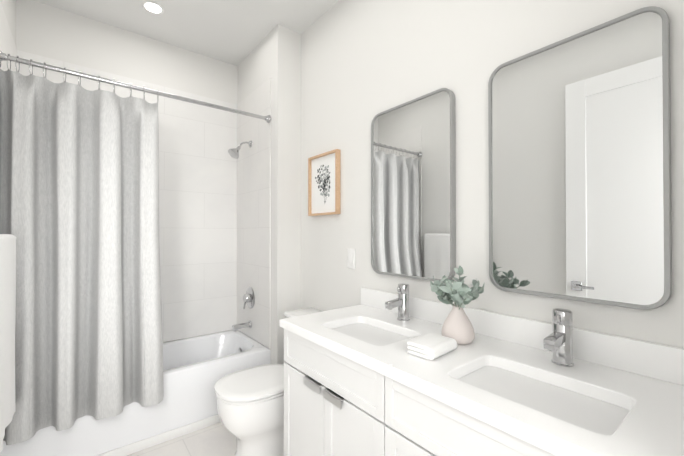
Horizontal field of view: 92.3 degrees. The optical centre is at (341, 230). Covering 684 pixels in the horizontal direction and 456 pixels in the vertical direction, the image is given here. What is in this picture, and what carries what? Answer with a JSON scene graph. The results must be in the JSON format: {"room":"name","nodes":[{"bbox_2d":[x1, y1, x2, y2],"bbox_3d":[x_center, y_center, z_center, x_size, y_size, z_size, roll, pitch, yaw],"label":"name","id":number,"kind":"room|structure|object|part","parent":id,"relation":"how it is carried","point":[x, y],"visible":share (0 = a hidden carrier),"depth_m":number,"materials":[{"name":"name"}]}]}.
{"room":"bathroom","nodes":[
{"label":"bathroom","id":0,"kind":"room"},
{"bbox_2d":[0,0,15,44],"bbox_3d":[-0.671,-0.121,0.252,0.100,2.740,4.510,0,-1,-39],"label":"wall","id":1,"kind":"structure","parent":0,"point":[9,7],"depth_m":1.92,"materials":[{"name":"white paint"}]},
{"bbox_2d":[0,234,15,451],"bbox_3d":[-1.320,0.400,1.227,0.105,0.772,0.670,0,-1,-39],"label":"towel","id":2,"kind":"object","parent":1,"relation":"attached to","point":[7,315],"visible":1,"depth_m":1.31,"materials":[{"name":"white fabric"}]},
{"bbox_2d":[0,1,16,70],"bbox_3d":[-1.829,-0.136,1.790,0.008,1.988,0.646,0,-1,-39],"label":"wall tile","id":3,"kind":"structure","parent":1,"relation":"attached to","point":[7,44],"depth_m":1.75,"materials":[{"name":"white tile"}]},
{"bbox_2d":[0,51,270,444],"bbox_3d":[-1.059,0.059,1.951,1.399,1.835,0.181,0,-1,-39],"label":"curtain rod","id":4,"kind":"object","parent":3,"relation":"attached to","point":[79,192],"visible":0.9,"depth_m":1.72,"materials":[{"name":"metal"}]},
{"bbox_2d":[0,69,163,444],"bbox_3d":[-1.330,0.098,1.735,0.695,1.753,0.181,0,-1,-39],"label":"curtain","id":5,"kind":"object","parent":4,"relation":"hanging from","point":[79,166],"depth_m":1.72,"materials":[{"name":"fabric"}]},
{"bbox_2d":[16,0,237,341],"bbox_3d":[-1.480,-0.104,2.556,1.710,2.740,0.100,0,-1,-39],"label":"wall","id":6,"kind":"structure","parent":0,"point":[48,31],"depth_m":2.39,"materials":[{"name":"white paint"}]},
{"bbox_2d":[17,50,236,341],"bbox_3d":[-1.483,-0.130,2.484,1.416,1.988,0.008,0,-1,-39],"label":"wall tile","id":7,"kind":"structure","parent":6,"relation":"attached to","point":[198,211],"depth_m":2.69,"materials":[{"name":"white tile"}]},
{"bbox_2d":[127,422,235,455],"bbox_3d":[-0.034,1.293,0.814,1.810,0.080,4.610,0,-1,-39],"label":"floor","id":8,"kind":"structure","parent":0,"point":[218,439],"depth_m":1.93,"materials":[{"name":"tile"}]},
{"bbox_2d":[0,330,270,455],"bbox_3d":[-1.279,1.063,2.220,1.412,0.399,0.658,0,-1,-39],"label":"bathtub","id":9,"kind":"object","parent":8,"relation":"on","point":[196,369],"visible":0.54,"depth_m":2.02,"materials":[{"name":"white ceramic"}]},
{"bbox_2d":[96,414,220,455],"bbox_3d":[-1.070,1.234,1.956,1.414,0.055,0.012,0,-1,-39],"label":"baseboard","id":10,"kind":"structure","parent":9,"relation":"attached to","point":[134,447],"depth_m":1.95,"materials":[{"name":"white wood"}]},
{"bbox_2d":[214,307,321,455],"bbox_3d":[-0.374,0.895,1.947,0.720,0.732,0.382,0,-1,-39],"label":"toilet","id":11,"kind":"object","parent":8,"relation":"on","point":[250,404],"visible":0.38,"depth_m":1.75,"materials":[{"name":"white ceramic"}]},
{"bbox_3d":[-0.466,0.862,1.874,0.486,0.042,0.382,0,-1,-39],"label":"seat","id":12,"kind":"part","parent":11,"relation":"part of","materials":[{"name":"white plastic"}]},
{"bbox_3d":[-0.182,0.720,2.101,0.229,0.366,0.380,0,-1,-39],"label":"tank","id":13,"kind":"part","parent":11,"relation":"part of","materials":[{"name":"white ceramic"}]},
{"bbox_2d":[279,323,570,455],"bbox_3d":[0.368,0.856,1.170,0.535,0.798,1.444,0,-1,-39],"label":"bathroom vanity","id":14,"kind":"object","parent":8,"relation":"on","point":[359,380],"depth_m":1.12,"materials":[{"name":"white wood"}]},
{"bbox_2d":[279,303,683,455],"bbox_3d":[0.366,0.438,1.174,0.540,0.034,1.456,0,-1,-39],"label":"countertop","id":15,"kind":"structure","parent":14,"relation":"on","point":[655,425],"depth_m":0.91,"materials":[{"name":"white stone"}]},
{"bbox_2d":[331,319,410,346],"bbox_3d":[0.115,0.530,1.418,0.316,0.171,0.444,0,-1,-39],"label":"sink","id":16,"kind":"object","parent":15,"relation":"in","point":[363,329],"depth_m":1.48,"materials":[{"name":"white ceramic"}]},
{"bbox_2d":[385,283,409,320],"bbox_3d":[0.262,0.339,1.544,0.143,0.167,0.061,0,-1,-39],"label":"faucet","id":17,"kind":"object","parent":15,"relation":"on","point":[401,302],"visible":1,"depth_m":1.54,"materials":[{"name":"silver metal"}]},
{"bbox_2d":[407,333,456,359],"bbox_3d":[0.311,0.399,1.138,0.155,0.040,0.109,0,-1,-43],"label":"washcloth","id":18,"kind":"object","parent":15,"relation":"on","point":[430,346],"visible":1,"depth_m":1.11,"materials":[{"name":"white fabric"}]},
{"bbox_2d":[430,266,484,344],"bbox_3d":[0.437,0.277,1.257,0.219,0.288,0.227,0,-1,-39],"label":"vase","id":19,"kind":"object","parent":15,"relation":"on","point":[457,326],"visible":0.98,"depth_m":1.22,"materials":[{"name":"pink ceramic"}]},
{"bbox_2d":[455,359,634,438],"bbox_3d":[0.518,0.526,0.889,0.316,0.171,0.444,0,-1,-39],"label":"sink","id":20,"kind":"object","parent":15,"relation":"in","point":[594,411],"depth_m":0.90,"materials":[{"name":"white ceramic"}]},
{"bbox_2d":[543,308,573,366],"bbox_3d":[0.666,0.335,1.016,0.143,0.167,0.061,0,-1,-39],"label":"faucet","id":21,"kind":"object","parent":15,"relation":"on","point":[558,342],"visible":1,"depth_m":1.02,"materials":[{"name":"silver metal"}]},
{"bbox_2d":[35,0,338,65],"bbox_3d":[-0.034,-1.527,0.835,1.810,0.080,4.610,0,-1,-39],"label":"ceiling","id":22,"kind":"structure","parent":0,"point":[235,32],"depth_m":2.29,"materials":[{"name":"white paint"}]},
{"bbox_2d":[142,1,163,13],"bbox_3d":[-1.250,-1.474,2.174,0.128,0.006,0.128,0,-1,-39],"label":"ceiling light","id":23,"kind":"object","parent":22,"relation":"attached to","point":[152,7],"depth_m":2.17,"materials":[{"name":"white"}]},
{"bbox_2d":[238,24,300,363],"bbox_3d":[-0.619,-0.103,2.692,0.194,2.740,0.760,0,-1,-39],"label":"wall","id":24,"kind":"structure","parent":0,"point":[274,55],"depth_m":2.40,"materials":[{"name":"white paint"}]},
{"bbox_2d":[237,78,270,348],"bbox_3d":[-0.729,-0.129,2.668,0.008,1.988,0.646,0,-1,-39],"label":"wall tile","id":25,"kind":"structure","parent":24,"relation":"attached to","point":[254,217],"depth_m":2.61,"materials":[{"name":"white tile"}]},
{"bbox_2d":[228,141,251,158],"bbox_3d":[-0.815,-0.654,2.625,0.187,0.165,0.095,0,-1,-39],"label":"shower head","id":26,"kind":"object","parent":25,"relation":"attached to","point":[233,152],"visible":0.98,"depth_m":2.59},
{"bbox_2d":[232,321,251,331],"bbox_3d":[-0.802,0.763,2.629,0.146,0.064,0.060,0,-1,-39],"label":"tub spout","id":27,"kind":"object","parent":25,"relation":"attached to","point":[235,327],"visible":1,"depth_m":2.61,"materials":[{"name":"silver metal"}]},
{"bbox_2d":[243,287,254,308],"bbox_3d":[-0.768,0.547,2.659,0.057,0.172,0.172,0,-1,-39],"label":"shower valve","id":28,"kind":"object","parent":25,"relation":"attached to","point":[249,297],"visible":0.98,"depth_m":2.64,"materials":[{"name":"silver metal"}]},
{"bbox_2d":[301,0,683,348],"bbox_3d":[0.634,-0.113,1.358,0.100,2.740,4.610,0,-1,-39],"label":"wall","id":29,"kind":"structure","parent":0,"point":[364,63],"depth_m":1.51,"materials":[{"name":"white paint"}]},
{"bbox_2d":[308,149,340,215],"bbox_3d":[-0.124,-0.309,2.201,0.032,0.408,0.328,0,-1,-39],"label":"picture","id":30,"kind":"object","parent":29,"relation":"attached to","point":[324,183],"visible":1,"depth_m":2.19,"materials":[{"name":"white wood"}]},
{"bbox_2d":[347,248,355,268],"bbox_3d":[0.055,0.170,1.990,0.011,0.122,0.074,0,-1,-39],"label":"switch plate","id":31,"kind":"object","parent":29,"relation":"attached to","point":[351,258],"visible":1,"depth_m":1.99,"materials":[{"name":"white plastic"}]},
{"bbox_2d":[371,88,455,280],"bbox_3d":[0.330,-0.203,1.636,0.026,0.872,0.512,0,-1,-39],"label":"mirror","id":32,"kind":"object","parent":29,"relation":"attached to","point":[413,188],"visible":0.88,"depth_m":1.59,"materials":[{"name":"silver metal"}]},
{"bbox_2d":[488,6,671,309],"bbox_3d":[0.749,-0.207,1.110,0.026,0.872,0.512,0,-1,-39],"label":"mirror","id":33,"kind":"object","parent":29,"relation":"attached to","point":[579,135],"visible":0.98,"depth_m":1.05,"materials":[{"name":"silver metal"}]},
{"bbox_2d":[361,287,683,386],"bbox_3d":[0.569,0.373,1.337,0.020,0.097,1.456,0,-1,-39],"label":"backsplash","id":34,"kind":"structure","parent":0,"relation":"attached to","point":[653,360],"depth_m":1.07,"materials":[{"name":"white stone"}]}
]}

